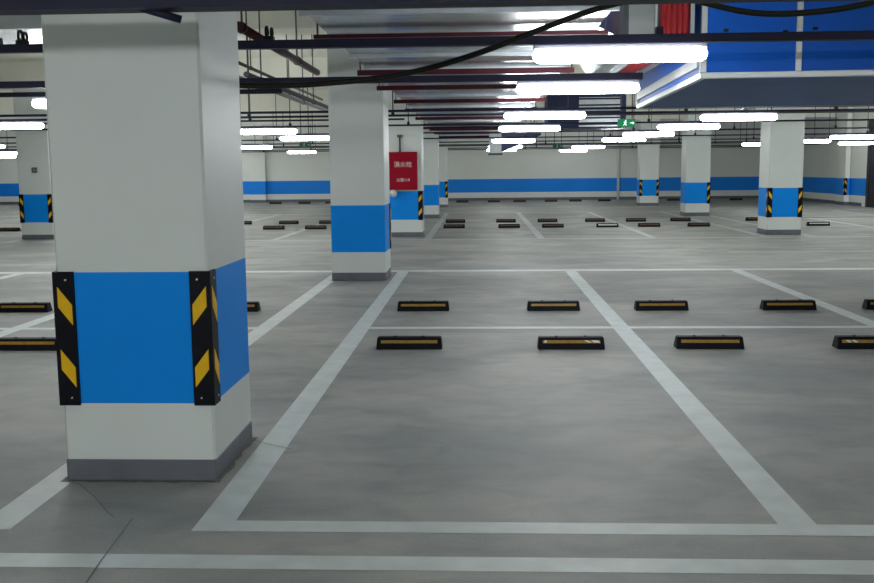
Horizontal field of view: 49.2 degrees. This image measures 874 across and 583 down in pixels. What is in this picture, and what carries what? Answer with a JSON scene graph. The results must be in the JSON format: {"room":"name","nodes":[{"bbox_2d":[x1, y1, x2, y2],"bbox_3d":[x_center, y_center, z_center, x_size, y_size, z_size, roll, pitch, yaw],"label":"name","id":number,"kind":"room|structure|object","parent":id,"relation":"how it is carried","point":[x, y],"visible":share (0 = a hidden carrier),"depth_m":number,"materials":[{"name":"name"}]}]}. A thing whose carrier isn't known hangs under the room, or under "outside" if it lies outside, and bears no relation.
{"room":"parking garage","nodes":[
{"label":"parking garage","id":0,"kind":"room"},
{"bbox_2d":[0,89,281,96],"bbox_3d":[-5.127,-2.220,10.793,6.800,0.050,0.060,0,7,3],"label":"trough","id":1,"kind":"object","parent":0,"point":[242,91],"visible":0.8,"depth_m":10.73,"materials":[{"name":"blue paint"}]},
{"bbox_2d":[31,97,45,107],"bbox_3d":[-3.967,-2.134,10.752,1.210,0.131,0.106,0,7,3],"label":"tube light","id":2,"kind":"object","parent":1,"relation":"attached to","point":[37,102],"visible":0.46,"depth_m":10.74,"materials":[{"name":"white plastic"}]},
{"bbox_2d":[0,34,327,92],"bbox_3d":[-5.117,-4.953,18.465,40.550,0.250,55.800,0,7,3],"label":"ceiling","id":3,"kind":"structure","parent":0,"point":[24,57],"depth_m":20.47,"materials":[{"name":"paint"}]},
{"bbox_2d":[0,15,42,43],"bbox_3d":[-5.865,-2.823,8.352,7.550,1.400,1.390,0,7,3],"label":"ventilation duct","id":4,"kind":"object","parent":3,"relation":"hanging from","point":[9,24],"visible":0.02,"depth_m":7.70,"materials":[{"name":"grey metal"}]},
{"bbox_2d":[44,54,403,123],"bbox_3d":[-4.519,-3.771,16.622,7.900,1.640,0.040,0,7,3],"label":"trough","id":5,"kind":"object","parent":3,"relation":"hanging from","point":[249,119],"visible":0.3,"depth_m":16.61,"materials":[{"name":"blue paint"}]},
{"bbox_2d":[237,10,319,75],"bbox_3d":[-1.697,-3.223,10.587,0.109,1.253,4.150,0,7,3],"label":"pipe","id":6,"kind":"object","parent":3,"relation":"hanging from","point":[242,28],"visible":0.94,"depth_m":10.50,"materials":[{"name":"grey metal"}]},
{"bbox_2d":[238,35,322,100],"bbox_3d":[-2.731,-4.084,16.351,0.069,0.984,9.200,0,7,3],"label":"pipe","id":7,"kind":"object","parent":3,"relation":"hanging from","point":[240,63],"visible":0.39,"depth_m":15.52,"materials":[{"name":"grey metal"}]},
{"bbox_2d":[237,10,326,34],"bbox_3d":[-5.350,-3.850,13.198,40.150,0.600,0.600,0,7,3],"label":"beam","id":8,"kind":"structure","parent":3,"relation":"attached to","point":[282,22],"depth_m":12.79,"materials":[{"name":"paint"}]},
{"bbox_2d":[239,11,327,110],"bbox_3d":[-2.217,-3.825,15.958,0.079,1.409,9.200,0,7,3],"label":"conduit pipe","id":9,"kind":"object","parent":3,"relation":"hanging from","point":[303,102],"visible":0.36,"depth_m":15.28,"materials":[{"name":"grey metal"}]},
{"bbox_2d":[243,11,327,108],"bbox_3d":[-2.098,-3.838,15.951,0.089,1.384,9.200,0,7,3],"label":"conduit pipe","id":10,"kind":"object","parent":3,"relation":"hanging from","point":[246,74],"visible":0.39,"depth_m":14.26,"materials":[{"name":"grey metal"}]},
{"bbox_2d":[299,88,310,147],"bbox_3d":[-3.793,-5.041,27.273,0.330,1.830,0.046,0,7,3],"label":"exit sign","id":11,"kind":"object","parent":3,"relation":"hanging from","point":[301,144],"visible":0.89,"depth_m":27.35,"materials":[{"name":"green plastic"}]},
{"bbox_2d":[0,57,636,91],"bbox_3d":[-4.974,-4.927,21.611,40.150,0.600,0.600,0,7,3],"label":"beam","id":12,"kind":"structure","parent":3,"relation":"attached to","point":[275,67],"depth_m":21.25,"materials":[{"name":"paint"}]},
{"bbox_2d":[0,90,636,114],"bbox_3d":[-4.598,-6.005,30.034,40.150,0.600,0.600,0,7,3],"label":"beam","id":13,"kind":"structure","parent":3,"relation":"attached to","point":[258,102],"depth_m":29.77,"materials":[{"name":"paint"}]},
{"bbox_2d":[0,109,741,150],"bbox_3d":[-2.414,-6.231,35.740,32.000,1.640,0.050,0,7,3],"label":"trough","id":14,"kind":"object","parent":3,"relation":"hanging from","point":[651,109],"visible":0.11,"depth_m":35.47,"materials":[{"name":"blue paint"}]},
{"bbox_2d":[0,151,16,154],"bbox_3d":[-16.292,-5.297,36.480,1.210,0.131,0.106,0,7,3],"label":"tube light","id":15,"kind":"object","parent":14,"relation":"attached to","point":[1,152],"visible":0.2,"depth_m":36.45,"materials":[{"name":"white plastic"}]},
{"bbox_2d":[572,145,604,148],"bbox_3d":[5.626,-5.383,35.490,1.210,0.131,0.106,0,7,3],"label":"tube light","id":16,"kind":"object","parent":14,"relation":"attached to","point":[573,146],"visible":1,"depth_m":35.45,"materials":[{"name":"white plastic"}]},
{"bbox_2d":[6,126,759,151],"bbox_3d":[-3.658,-7.100,42.648,38.900,1.640,0.050,0,7,3],"label":"trough","id":17,"kind":"object","parent":3,"relation":"hanging from","point":[740,126],"visible":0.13,"depth_m":42.32,"materials":[{"name":"blue paint"}]},
{"bbox_2d":[560,149,586,151],"bbox_3d":[6.041,-6.259,42.322,1.210,0.131,0.106,0,7,3],"label":"tube light","id":18,"kind":"object","parent":17,"relation":"attached to","point":[561,150],"visible":0.97,"depth_m":42.29,"materials":[{"name":"white plastic"}]},
{"bbox_2d":[5,107,830,147],"bbox_3d":[-1.637,-5.600,30.741,30.000,1.640,0.050,0,7,3],"label":"trough","id":19,"kind":"object","parent":3,"relation":"hanging from","point":[828,137],"visible":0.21,"depth_m":30.57,"materials":[{"name":"blue paint"}]},
{"bbox_2d":[241,145,271,148],"bbox_3d":[-5.954,-4.704,31.048,1.210,0.131,0.106,0,7,3],"label":"tube light","id":20,"kind":"object","parent":19,"relation":"attached to","point":[242,146],"visible":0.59,"depth_m":31.01,"materials":[{"name":"white plastic"}]},
{"bbox_2d":[804,139,830,142],"bbox_3d":[11.858,-4.774,30.244,1.210,0.131,0.106,0,7,3],"label":"tube light","id":21,"kind":"object","parent":19,"relation":"attached to","point":[805,140],"visible":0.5,"depth_m":30.20,"materials":[{"name":"white plastic"}]},
{"bbox_2d":[0,107,838,124],"bbox_3d":[-4.222,-7.084,38.457,40.150,0.600,0.600,0,7,3],"label":"beam","id":22,"kind":"structure","parent":3,"relation":"attached to","point":[807,115],"depth_m":37.83,"materials":[{"name":"paint"}]},
{"bbox_2d":[0,0,868,23],"bbox_3d":[0.145,-1.973,3.377,18.000,1.943,0.125,0,7,3],"label":"trough","id":23,"kind":"object","parent":3,"relation":"hanging from","point":[165,9],"visible":1,"depth_m":3.49,"materials":[{"name":"blue paint"}]},
{"bbox_2d":[0,4,873,53],"bbox_3d":[0.288,-2.538,6.595,18.000,1.640,0.070,0,7,3],"label":"trough","id":24,"kind":"object","parent":3,"relation":"hanging from","point":[659,36],"visible":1,"depth_m":6.64,"materials":[{"name":"blue paint"}]},
{"bbox_2d":[15,30,29,43],"bbox_3d":[-2.970,-1.821,6.832,0.075,0.103,0.090,0,7,3],"label":"cable loop","id":25,"kind":"object","parent":24,"relation":"on","point":[22,40],"visible":1,"depth_m":6.80,"materials":[{"name":"black"}]},
{"bbox_2d":[263,25,274,39],"bbox_3d":[-1.191,-1.828,6.752,0.075,0.103,0.090,0,7,3],"label":"cable loop","id":26,"kind":"object","parent":24,"relation":"hanging from","point":[266,29],"visible":0.99,"depth_m":6.72,"materials":[{"name":"black"}]},
{"bbox_2d":[533,42,707,63],"bbox_3d":[1.275,-1.663,6.663,1.210,0.131,0.106,0,7,3],"label":"tube light","id":27,"kind":"object","parent":24,"relation":"attached to","point":[671,51],"visible":1,"depth_m":6.63,"materials":[{"name":"white plastic"}]},
{"bbox_2d":[0,52,873,120],"bbox_3d":[0.676,-3.652,15.296,24.000,1.640,0.050,0,7,3],"label":"trough","id":28,"kind":"object","parent":3,"relation":"hanging from","point":[392,114],"visible":0.43,"depth_m":15.29,"materials":[{"name":"blue paint"}]},
{"bbox_2d":[0,121,43,128],"bbox_3d":[-7.087,-2.742,15.759,1.210,0.131,0.106,0,7,3],"label":"tube light","id":29,"kind":"object","parent":28,"relation":"attached to","point":[3,124],"visible":1,"depth_m":15.71,"materials":[{"name":"white plastic"}]},
{"bbox_2d":[700,112,776,120],"bbox_3d":[4.811,-2.789,15.221,1.210,0.131,0.106,0,7,3],"label":"tube light","id":30,"kind":"object","parent":28,"relation":"attached to","point":[729,116],"visible":1,"depth_m":15.18,"materials":[{"name":"white plastic"}]},
{"bbox_2d":[0,49,873,130],"bbox_3d":[0.777,-4.083,18.667,27.900,1.640,0.050,0,7,3],"label":"trough","id":31,"kind":"object","parent":3,"relation":"hanging from","point":[648,119],"visible":0.44,"depth_m":18.69,"materials":[{"name":"blue paint"}]},
{"bbox_2d":[241,127,296,134],"bbox_3d":[-3.380,-3.188,18.967,1.210,0.131,0.106,0,7,3],"label":"tube light","id":32,"kind":"object","parent":31,"relation":"attached to","point":[285,130],"visible":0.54,"depth_m":18.93,"materials":[{"name":"white plastic"}]},
{"bbox_2d":[499,124,559,131],"bbox_3d":[1.814,-3.208,18.733,1.210,0.131,0.106,0,7,3],"label":"tube light","id":33,"kind":"object","parent":31,"relation":"attached to","point":[540,127],"visible":1,"depth_m":18.69,"materials":[{"name":"white plastic"}]},
{"bbox_2d":[657,122,719,129],"bbox_3d":[4.901,-3.220,18.593,1.210,0.131,0.106,0,7,3],"label":"tube light","id":34,"kind":"object","parent":31,"relation":"attached to","point":[710,125],"visible":1,"depth_m":18.56,"materials":[{"name":"white plastic"}]},
{"bbox_2d":[0,105,873,116],"bbox_3d":[0.523,-3.499,14.111,18.200,1.640,0.050,0,7,3],"label":"trough","id":35,"kind":"object","parent":3,"relation":"hanging from","point":[571,108],"visible":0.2,"depth_m":14.19,"materials":[{"name":"blue paint"}]},
{"bbox_2d":[504,110,585,119],"bbox_3d":[1.601,-2.625,14.175,1.210,0.131,0.106,0,7,3],"label":"tube light","id":36,"kind":"object","parent":35,"relation":"attached to","point":[523,114],"visible":1,"depth_m":14.14,"materials":[{"name":"white plastic"}]},
{"bbox_2d":[0,88,873,137],"bbox_3d":[0.007,-4.593,22.723,26.000,1.640,0.050,0,7,3],"label":"trough","id":37,"kind":"object","parent":3,"relation":"hanging from","point":[835,125],"visible":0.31,"depth_m":22.64,"materials":[{"name":"blue paint"}]},
{"bbox_2d":[280,135,328,140],"bbox_3d":[-3.181,-3.702,22.980,1.210,0.131,0.106,0,7,3],"label":"tube light","id":38,"kind":"object","parent":37,"relation":"attached to","point":[282,137],"visible":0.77,"depth_m":22.94,"materials":[{"name":"white plastic"}]},
{"bbox_2d":[623,131,673,136],"bbox_3d":[5.011,-3.734,22.610,1.210,0.131,0.106,0,7,3],"label":"tube light","id":39,"kind":"object","parent":37,"relation":"attached to","point":[625,133],"visible":1,"depth_m":22.57,"materials":[{"name":"white plastic"}]},
{"bbox_2d":[0,93,873,143],"bbox_3d":[-0.860,-5.109,26.833,31.900,1.640,0.050,0,7,3],"label":"trough","id":40,"kind":"object","parent":3,"relation":"hanging from","point":[867,131],"visible":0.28,"depth_m":26.70,"materials":[{"name":"blue paint"}]},
{"bbox_2d":[492,138,534,142],"bbox_3d":[2.145,-4.242,26.810,1.210,0.131,0.106,0,7,3],"label":"tube light","id":41,"kind":"object","parent":40,"relation":"attached to","point":[494,140],"visible":1,"depth_m":26.78,"materials":[{"name":"white plastic"}]},
{"bbox_2d":[602,137,645,141],"bbox_3d":[5.222,-4.254,26.671,1.210,0.131,0.106,0,7,3],"label":"tube light","id":42,"kind":"object","parent":40,"relation":"attached to","point":[604,139],"visible":0.94,"depth_m":26.63,"materials":[{"name":"white plastic"}]},
{"bbox_2d":[830,134,873,138],"bbox_3d":[11.486,-4.279,26.388,1.210,0.131,0.106,0,7,3],"label":"tube light","id":43,"kind":"object","parent":40,"relation":"attached to","point":[837,136],"visible":1,"depth_m":26.35,"materials":[{"name":"white plastic"}]},
{"bbox_2d":[0,107,873,149],"bbox_3d":[-1.536,-6.031,34.112,33.900,1.640,0.050,0,7,3],"label":"trough","id":44,"kind":"object","parent":3,"relation":"hanging from","point":[815,107],"visible":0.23,"depth_m":33.85,"materials":[{"name":"blue paint"}]},
{"bbox_2d":[742,142,759,145],"bbox_3d":[11.359,-5.203,33.642,1.210,0.131,0.106,0,7,3],"label":"tube light","id":45,"kind":"object","parent":44,"relation":"attached to","point":[743,143],"visible":0.49,"depth_m":33.62,"materials":[{"name":"white plastic"}]},
{"bbox_2d":[838,141,873,144],"bbox_3d":[14.706,-5.216,33.491,1.210,0.131,0.106,0,7,3],"label":"tube light","id":46,"kind":"object","parent":44,"relation":"attached to","point":[840,142],"visible":1,"depth_m":33.45,"materials":[{"name":"white plastic"}]},
{"bbox_2d":[298,5,619,154],"bbox_3d":[1.040,-3.673,17.133,3.180,2.070,29.020,0,7,3],"label":"ventilation duct","id":47,"kind":"object","parent":3,"relation":"hanging from","point":[468,21],"visible":0.66,"depth_m":9.07,"materials":[{"name":"grey metal"}]},
{"bbox_2d":[489,134,500,152],"bbox_3d":[1.778,-4.513,29.113,0.360,0.590,0.600,0,7,3],"label":"outlet","id":48,"kind":"object","parent":47,"relation":"attached to","point":[493,147],"depth_m":28.83,"materials":[{"name":"grey paint"}]},
{"bbox_2d":[423,126,498,128],"bbox_3d":[0.909,-4.573,22.181,2.850,1.560,0.060,0,7,3],"label":"ceiling pipe","id":49,"kind":"object","parent":3,"relation":"hanging from","point":[445,127],"visible":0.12,"depth_m":22.27,"materials":[{"name":"red metal"}]},
{"bbox_2d":[242,121,819,150],"bbox_3d":[-2.287,-6.738,39.706,35.900,1.640,0.050,0,7,3],"label":"trough","id":50,"kind":"object","parent":3,"relation":"hanging from","point":[536,121],"visible":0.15,"depth_m":39.50,"materials":[{"name":"blue paint"}]},
{"bbox_2d":[287,150,315,153],"bbox_3d":[-5.665,-5.846,39.972,1.210,0.131,0.106,0,7,3],"label":"tube light","id":51,"kind":"object","parent":50,"relation":"attached to","point":[288,151],"visible":1,"depth_m":39.93,"materials":[{"name":"white plastic"}]},
{"bbox_2d":[239,0,873,88],"bbox_3d":[0.590,-2.257,5.936,5.802,2.033,1.453,0,7,3],"label":"cable","id":52,"kind":"object","parent":3,"relation":"hanging from","point":[762,13],"visible":0.68,"depth_m":5.34,"materials":[{"name":"black plastic"}]},
{"bbox_2d":[544,93,625,129],"bbox_3d":[3.862,-5.000,24.991,2.000,1.480,1.260,0,7,3],"label":"box","id":53,"kind":"object","parent":3,"relation":"hanging from","point":[575,100],"visible":0.5,"depth_m":24.44,"materials":[{"name":"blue metal"}]},
{"bbox_2d":[618,93,634,126],"bbox_3d":[3.631,-4.016,18.242,0.330,1.720,0.046,0,7,3],"label":"exit sign","id":54,"kind":"object","parent":3,"relation":"hanging from","point":[621,122],"visible":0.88,"depth_m":18.32,"materials":[{"name":"green plastic"}]},
{"bbox_2d":[579,4,694,73],"bbox_3d":[1.773,-2.960,9.194,0.814,1.490,3.330,0,7,3],"label":"ventilation duct","id":55,"kind":"object","parent":3,"relation":"hanging from","point":[641,18],"visible":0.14,"depth_m":7.91,"materials":[{"name":"red metal"}]},
{"bbox_2d":[568,94,873,115],"bbox_3d":[5.907,-3.959,16.990,7.700,1.560,0.060,0,7,3],"label":"ceiling pipe","id":56,"kind":"object","parent":3,"relation":"hanging from","point":[568,94],"visible":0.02,"depth_m":17.13,"materials":[{"name":"grey metal"}]},
{"bbox_2d":[637,1,873,108],"bbox_3d":[3.886,-2.907,9.719,3.132,1.768,4.050,0,7,4],"label":"air duct","id":57,"kind":"object","parent":3,"relation":"hanging from","point":[798,73],"visible":0.67,"depth_m":7.92,"materials":[{"name":"blue metal"}]},
{"bbox_2d":[0,72,642,88],"bbox_3d":[-3.278,-2.095,9.617,10.600,0.065,0.070,0,7,3],"label":"trough","id":58,"kind":"object","parent":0,"point":[639,75],"visible":0.56,"depth_m":9.43,"materials":[{"name":"blue paint"}]},
{"bbox_2d":[516,79,639,94],"bbox_3d":[1.388,-2.016,9.418,1.210,0.131,0.106,0,7,3],"label":"tube light","id":59,"kind":"object","parent":58,"relation":"attached to","point":[562,86],"visible":1,"depth_m":9.38,"materials":[{"name":"white plastic"}]},
{"bbox_2d":[0,119,760,201],"bbox_3d":[-3.866,-6.372,46.282,40.150,4.000,0.200,0,7,3],"label":"wall","id":60,"kind":"structure","parent":0,"point":[734,171],"depth_m":45.86,"materials":[{"name":"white paint"}]},
{"bbox_2d":[248,124,267,202],"bbox_3d":[-8.674,-6.314,46.196,0.750,4.000,0.349,0,7,3],"label":"column","id":61,"kind":"structure","parent":60,"relation":"attached to","point":[257,160],"depth_m":46.11,"materials":[{"name":"grey paint"}]},
{"bbox_2d":[0,196,758,204],"bbox_3d":[-3.852,-4.438,46.413,40.150,0.130,0.030,0,7,3],"label":"baseboard","id":62,"kind":"structure","parent":60,"relation":"attached to","point":[659,197],"depth_m":46.02,"materials":[{"name":"grey paint"}]},
{"bbox_2d":[616,131,620,199],"bbox_3d":[8.658,-6.373,45.535,0.160,3.950,0.168,0,7,3],"label":"drain pipe","id":63,"kind":"object","parent":60,"relation":"attached to","point":[618,148],"visible":0.78,"depth_m":45.54,"materials":[{"name":"white plastic"}]},
{"bbox_2d":[0,198,873,582],"bbox_3d":[-5.076,-0.739,19.003,40.550,0.253,55.800,0,7,3],"label":"floor","id":64,"kind":"structure","parent":0,"point":[489,455],"depth_m":5.81,"materials":[{"name":"grey paint"}]},
{"bbox_2d":[0,227,20,231],"bbox_3d":[-11.245,-1.635,25.106,0.558,0.106,0.144,0,7,3],"label":"wheel stop","id":65,"kind":"object","parent":64,"relation":"on","point":[5,229],"visible":1,"depth_m":25.05,"materials":[{"name":"black rubber"}]},
{"bbox_2d":[0,302,52,312],"bbox_3d":[-4.512,0.169,10.452,0.558,0.106,0.144,0,7,2],"label":"wheel stop","id":66,"kind":"object","parent":64,"relation":"on","point":[5,307],"visible":1,"depth_m":10.39,"materials":[{"name":"black rubber"}]},
{"bbox_2d":[0,337,55,350],"bbox_3d":[-3.501,0.445,8.211,0.558,0.106,0.144,0,7,2],"label":"wheel stop","id":67,"kind":"object","parent":64,"relation":"on","point":[6,343],"visible":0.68,"depth_m":8.15,"materials":[{"name":"black rubber"}]},
{"bbox_2d":[13,88,53,239],"bbox_3d":[-9.156,-2.926,22.048,0.769,3.400,0.756,0,7,3],"label":"concrete column","id":68,"kind":"structure","parent":64,"relation":"on","point":[35,194],"depth_m":21.72,"materials":[{"name":"white paint"}]},
{"bbox_2d":[41,11,251,480],"bbox_3d":[-1.447,-0.803,4.824,0.770,3.400,0.757,0,7,3],"label":"concrete column","id":69,"kind":"structure","parent":64,"relation":"on","point":[143,109],"depth_m":4.56,"materials":[{"name":"white paint"}]},
{"bbox_2d":[247,301,260,311],"bbox_3d":[-2.204,0.158,10.361,0.558,0.106,0.144,0,7,3],"label":"wheel stop","id":70,"kind":"object","parent":64,"relation":"on","point":[252,306],"visible":0.27,"depth_m":10.29,"materials":[{"name":"black rubber"}]},
{"bbox_2d":[263,225,284,229],"bbox_3d":[-4.241,-1.667,24.817,0.558,0.106,0.144,0,7,3],"label":"wheel stop","id":71,"kind":"object","parent":64,"relation":"on","point":[279,227],"visible":1,"depth_m":24.76,"materials":[{"name":"black rubber"}]},
{"bbox_2d":[279,220,298,223],"bbox_3d":[-4.232,-1.980,27.271,0.558,0.106,0.144,0,7,3],"label":"wheel stop","id":72,"kind":"object","parent":64,"relation":"on","point":[284,221],"visible":1,"depth_m":27.21,"materials":[{"name":"black rubber"}]},
{"bbox_2d":[305,225,326,228],"bbox_3d":[-3.143,-1.669,24.754,0.558,0.106,0.144,0,7,3],"label":"wheel stop","id":73,"kind":"object","parent":64,"relation":"on","point":[306,226],"visible":1,"depth_m":24.70,"materials":[{"name":"black rubber"}]},
{"bbox_2d":[327,49,390,280],"bbox_3d":[-1.064,-1.884,13.265,0.756,3.400,0.756,0,7,3],"label":"concrete column","id":74,"kind":"structure","parent":64,"relation":"on","point":[358,113],"depth_m":12.94,"materials":[{"name":"white paint"}]},
{"bbox_2d":[388,90,424,236],"bbox_3d":[-0.689,-2.959,21.665,0.756,3.400,0.756,0,7,3],"label":"concrete column","id":75,"kind":"structure","parent":64,"relation":"on","point":[407,208],"depth_m":21.39,"materials":[{"name":"white paint"}]},
{"bbox_2d":[389,135,417,196],"bbox_3d":[-0.763,-2.788,21.198,0.645,1.380,0.245,0,7,3],"label":"sign","id":76,"kind":"object","parent":75,"relation":"attached to","point":[403,169],"visible":1,"depth_m":21.19,"materials":[{"name":"red metal"}]},
{"bbox_2d":[376,335,442,349],"bbox_3d":[-0.233,0.428,8.098,0.558,0.106,0.144,0,7,2],"label":"wheel stop","id":77,"kind":"object","parent":64,"relation":"on","point":[383,342],"visible":1,"depth_m":8.04,"materials":[{"name":"black rubber"}]},
{"bbox_2d":[397,300,449,310],"bbox_3d":[-0.146,0.150,10.265,0.558,0.106,0.144,0,7,2],"label":"wheel stop","id":78,"kind":"object","parent":64,"relation":"on","point":[434,305],"visible":1,"depth_m":10.21,"materials":[{"name":"black rubber"}]},
{"bbox_2d":[423,120,439,217],"bbox_3d":[-0.318,-4.038,30.095,0.744,3.400,0.744,0,7,3],"label":"concrete column","id":79,"kind":"structure","parent":64,"relation":"on","point":[430,146],"depth_m":29.78,"materials":[{"name":"white paint"}]},
{"bbox_2d":[439,139,447,206],"bbox_3d":[0.064,-5.116,38.511,0.756,3.400,0.756,0,7,3],"label":"concrete column","id":80,"kind":"structure","parent":64,"relation":"on","point":[443,151],"depth_m":38.21,"materials":[{"name":"white paint"}]},
{"bbox_2d":[443,224,464,227],"bbox_3d":[0.444,-1.684,24.597,0.558,0.106,0.144,0,7,3],"label":"wheel stop","id":81,"kind":"object","parent":64,"relation":"on","point":[445,225],"visible":1,"depth_m":24.54,"materials":[{"name":"black rubber"}]},
{"bbox_2d":[446,219,464,222],"bbox_3d":[0.523,-1.998,27.056,0.558,0.106,0.144,0,7,3],"label":"wheel stop","id":82,"kind":"object","parent":64,"relation":"on","point":[447,220],"visible":1,"depth_m":27.00,"materials":[{"name":"black rubber"}]},
{"bbox_2d":[496,219,515,222],"bbox_3d":[1.953,-2.007,27.014,0.558,0.106,0.144,0,7,3],"label":"wheel stop","id":83,"kind":"object","parent":64,"relation":"on","point":[497,220],"visible":1,"depth_m":26.95,"materials":[{"name":"black rubber"}]},
{"bbox_2d":[498,224,519,227],"bbox_3d":[1.852,-1.688,24.525,0.558,0.106,0.144,0,7,2],"label":"wheel stop","id":84,"kind":"object","parent":64,"relation":"on","point":[499,225],"visible":1,"depth_m":24.46,"materials":[{"name":"black rubber"}]},
{"bbox_2d":[537,218,557,221],"bbox_3d":[3.122,-2.013,26.973,0.558,0.106,0.144,0,7,2],"label":"wheel stop","id":85,"kind":"object","parent":64,"relation":"on","point":[543,219],"visible":1,"depth_m":26.91,"materials":[{"name":"black rubber"}]},
{"bbox_2d":[542,223,563,227],"bbox_3d":[2.971,-1.693,24.478,0.558,0.106,0.144,0,7,2],"label":"wheel stop","id":86,"kind":"object","parent":64,"relation":"on","point":[548,225],"visible":1,"depth_m":24.42,"materials":[{"name":"black rubber"}]},
{"bbox_2d":[527,300,579,310],"bbox_3d":[1.242,0.146,10.193,0.558,0.106,0.144,0,7,2],"label":"wheel stop","id":87,"kind":"object","parent":64,"relation":"on","point":[534,305],"visible":1,"depth_m":10.14,"materials":[{"name":"black rubber"}]},
{"bbox_2d":[537,335,604,349],"bbox_3d":[1.125,0.424,8.027,0.558,0.106,0.144,0,7,2],"label":"wheel stop","id":88,"kind":"object","parent":64,"relation":"on","point":[556,342],"visible":1,"depth_m":7.97,"materials":[{"name":"black rubber"}]},
{"bbox_2d":[585,218,604,221],"bbox_3d":[4.449,-2.014,26.881,0.558,0.106,0.144,0,7,2],"label":"wheel stop","id":89,"kind":"object","parent":64,"relation":"on","point":[586,219],"visible":1,"depth_m":26.82,"materials":[{"name":"black rubber"}]},
{"bbox_2d":[596,223,618,226],"bbox_3d":[4.359,-1.699,24.417,0.558,0.106,0.144,0,7,3],"label":"wheel stop","id":90,"kind":"object","parent":64,"relation":"on","point":[597,224],"visible":1,"depth_m":24.36,"materials":[{"name":"black rubber"}]},
{"bbox_2d":[626,218,645,221],"bbox_3d":[5.588,-2.018,26.820,0.558,0.106,0.144,0,7,3],"label":"wheel stop","id":91,"kind":"object","parent":64,"relation":"on","point":[627,219],"visible":1,"depth_m":26.76,"materials":[{"name":"black rubber"}]},
{"bbox_2d":[636,119,659,205],"bbox_3d":[8.434,-5.149,38.133,0.769,3.400,0.756,0,7,3],"label":"concrete column","id":92,"kind":"structure","parent":64,"relation":"on","point":[647,154],"depth_m":37.84,"materials":[{"name":"white paint"}]},
{"bbox_2d":[638,223,660,226],"bbox_3d":[5.419,-1.706,24.392,0.558,0.106,0.144,0,7,2],"label":"wheel stop","id":93,"kind":"object","parent":64,"relation":"on","point":[639,224],"visible":1,"depth_m":24.33,"materials":[{"name":"black rubber"}]},
{"bbox_2d":[634,300,688,310],"bbox_3d":[2.381,0.142,10.139,0.558,0.106,0.144,0,7,2],"label":"wheel stop","id":94,"kind":"object","parent":64,"relation":"on","point":[639,305],"visible":1,"depth_m":10.08,"materials":[{"name":"black rubber"}]},
{"bbox_2d":[670,217,690,220],"bbox_3d":[6.839,-2.029,26.813,0.558,0.106,0.144,0,7,3],"label":"wheel stop","id":95,"kind":"object","parent":64,"relation":"on","point":[676,218],"visible":1,"depth_m":26.76,"materials":[{"name":"black rubber"}]},
{"bbox_2d":[680,108,711,215],"bbox_3d":[8.064,-4.071,29.710,0.756,3.400,0.756,0,7,3],"label":"concrete column","id":96,"kind":"structure","parent":64,"relation":"on","point":[696,150],"depth_m":29.42,"materials":[{"name":"white paint"}]},
{"bbox_2d":[687,222,709,226],"bbox_3d":[6.668,-1.709,24.322,0.558,0.106,0.144,0,7,2],"label":"wheel stop","id":97,"kind":"object","parent":64,"relation":"on","point":[701,224],"visible":1,"depth_m":24.26,"materials":[{"name":"black rubber"}]},
{"bbox_2d":[674,335,743,348],"bbox_3d":[2.274,0.418,7.986,0.558,0.106,0.144,0,7,4],"label":"wheel stop","id":98,"kind":"object","parent":64,"relation":"on","point":[681,341],"visible":1,"depth_m":7.93,"materials":[{"name":"black rubber"}]},
{"bbox_2d":[757,107,804,234],"bbox_3d":[7.682,-2.992,21.287,0.769,3.400,0.756,0,7,3],"label":"concrete column","id":99,"kind":"structure","parent":64,"relation":"on","point":[780,201],"depth_m":21.01,"materials":[{"name":"white paint"}]},
{"bbox_2d":[760,299,816,309],"bbox_3d":[3.709,0.136,10.084,0.558,0.106,0.144,0,7,2],"label":"wheel stop","id":100,"kind":"object","parent":64,"relation":"on","point":[800,304],"visible":1,"depth_m":10.03,"materials":[{"name":"black rubber"}]},
{"bbox_2d":[806,221,829,225],"bbox_3d":[9.654,-1.719,24.171,0.558,0.106,0.144,0,7,3],"label":"wheel stop","id":101,"kind":"object","parent":64,"relation":"on","point":[823,223],"visible":1,"depth_m":24.11,"materials":[{"name":"black rubber"}]},
{"bbox_2d":[832,335,873,348],"bbox_3d":[3.582,0.414,7.912,0.558,0.106,0.144,0,7,3],"label":"wheel stop","id":102,"kind":"object","parent":64,"relation":"on","point":[839,341],"visible":1,"depth_m":7.87,"materials":[{"name":"black rubber"}]},
{"bbox_2d":[862,299,873,309],"bbox_3d":[4.789,0.129,10.058,0.558,0.106,0.144,0,7,3],"label":"wheel stop","id":103,"kind":"object","parent":64,"relation":"on","point":[868,304],"visible":1,"depth_m":10.02,"materials":[{"name":"black rubber"}]},
{"bbox_2d":[802,106,873,206],"bbox_3d":[15.058,-2.924,17.824,0.200,4.000,55.400,0,7,3],"label":"wall","id":104,"kind":"structure","parent":0,"point":[819,161],"depth_m":38.64,"materials":[{"name":"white paint"}]},
{"bbox_2d":[803,198,861,205],"bbox_3d":[15.961,-3.870,40.455,0.030,0.130,10.170,0,7,3],"label":"baseboard","id":105,"kind":"structure","parent":104,"relation":"attached to","point":[804,199],"depth_m":38.90,"materials":[{"name":"grey paint"}]},
{"bbox_2d":[835,107,852,204],"bbox_3d":[15.678,-5.347,36.761,0.189,4.000,0.900,0,7,3],"label":"column","id":106,"kind":"structure","parent":104,"relation":"attached to","point":[843,151],"depth_m":36.57,"materials":[{"name":"grey paint"}]},
{"bbox_2d":[843,178,846,194],"bbox_3d":[15.616,-4.013,36.519,0.104,0.652,0.104,0,7,3],"label":"guard","id":107,"kind":"object","parent":104,"relation":"attached to","point":[845,179],"visible":1,"depth_m":36.48,"materials":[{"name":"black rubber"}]},
{"bbox_2d":[865,121,873,207],"bbox_3d":[15.518,-4.299,32.119,0.160,3.100,5.120,0,7,3],"label":"door","id":108,"kind":"structure","parent":104,"relation":"in","point":[869,197],"depth_m":34.41,"materials":[{"name":"metal"}]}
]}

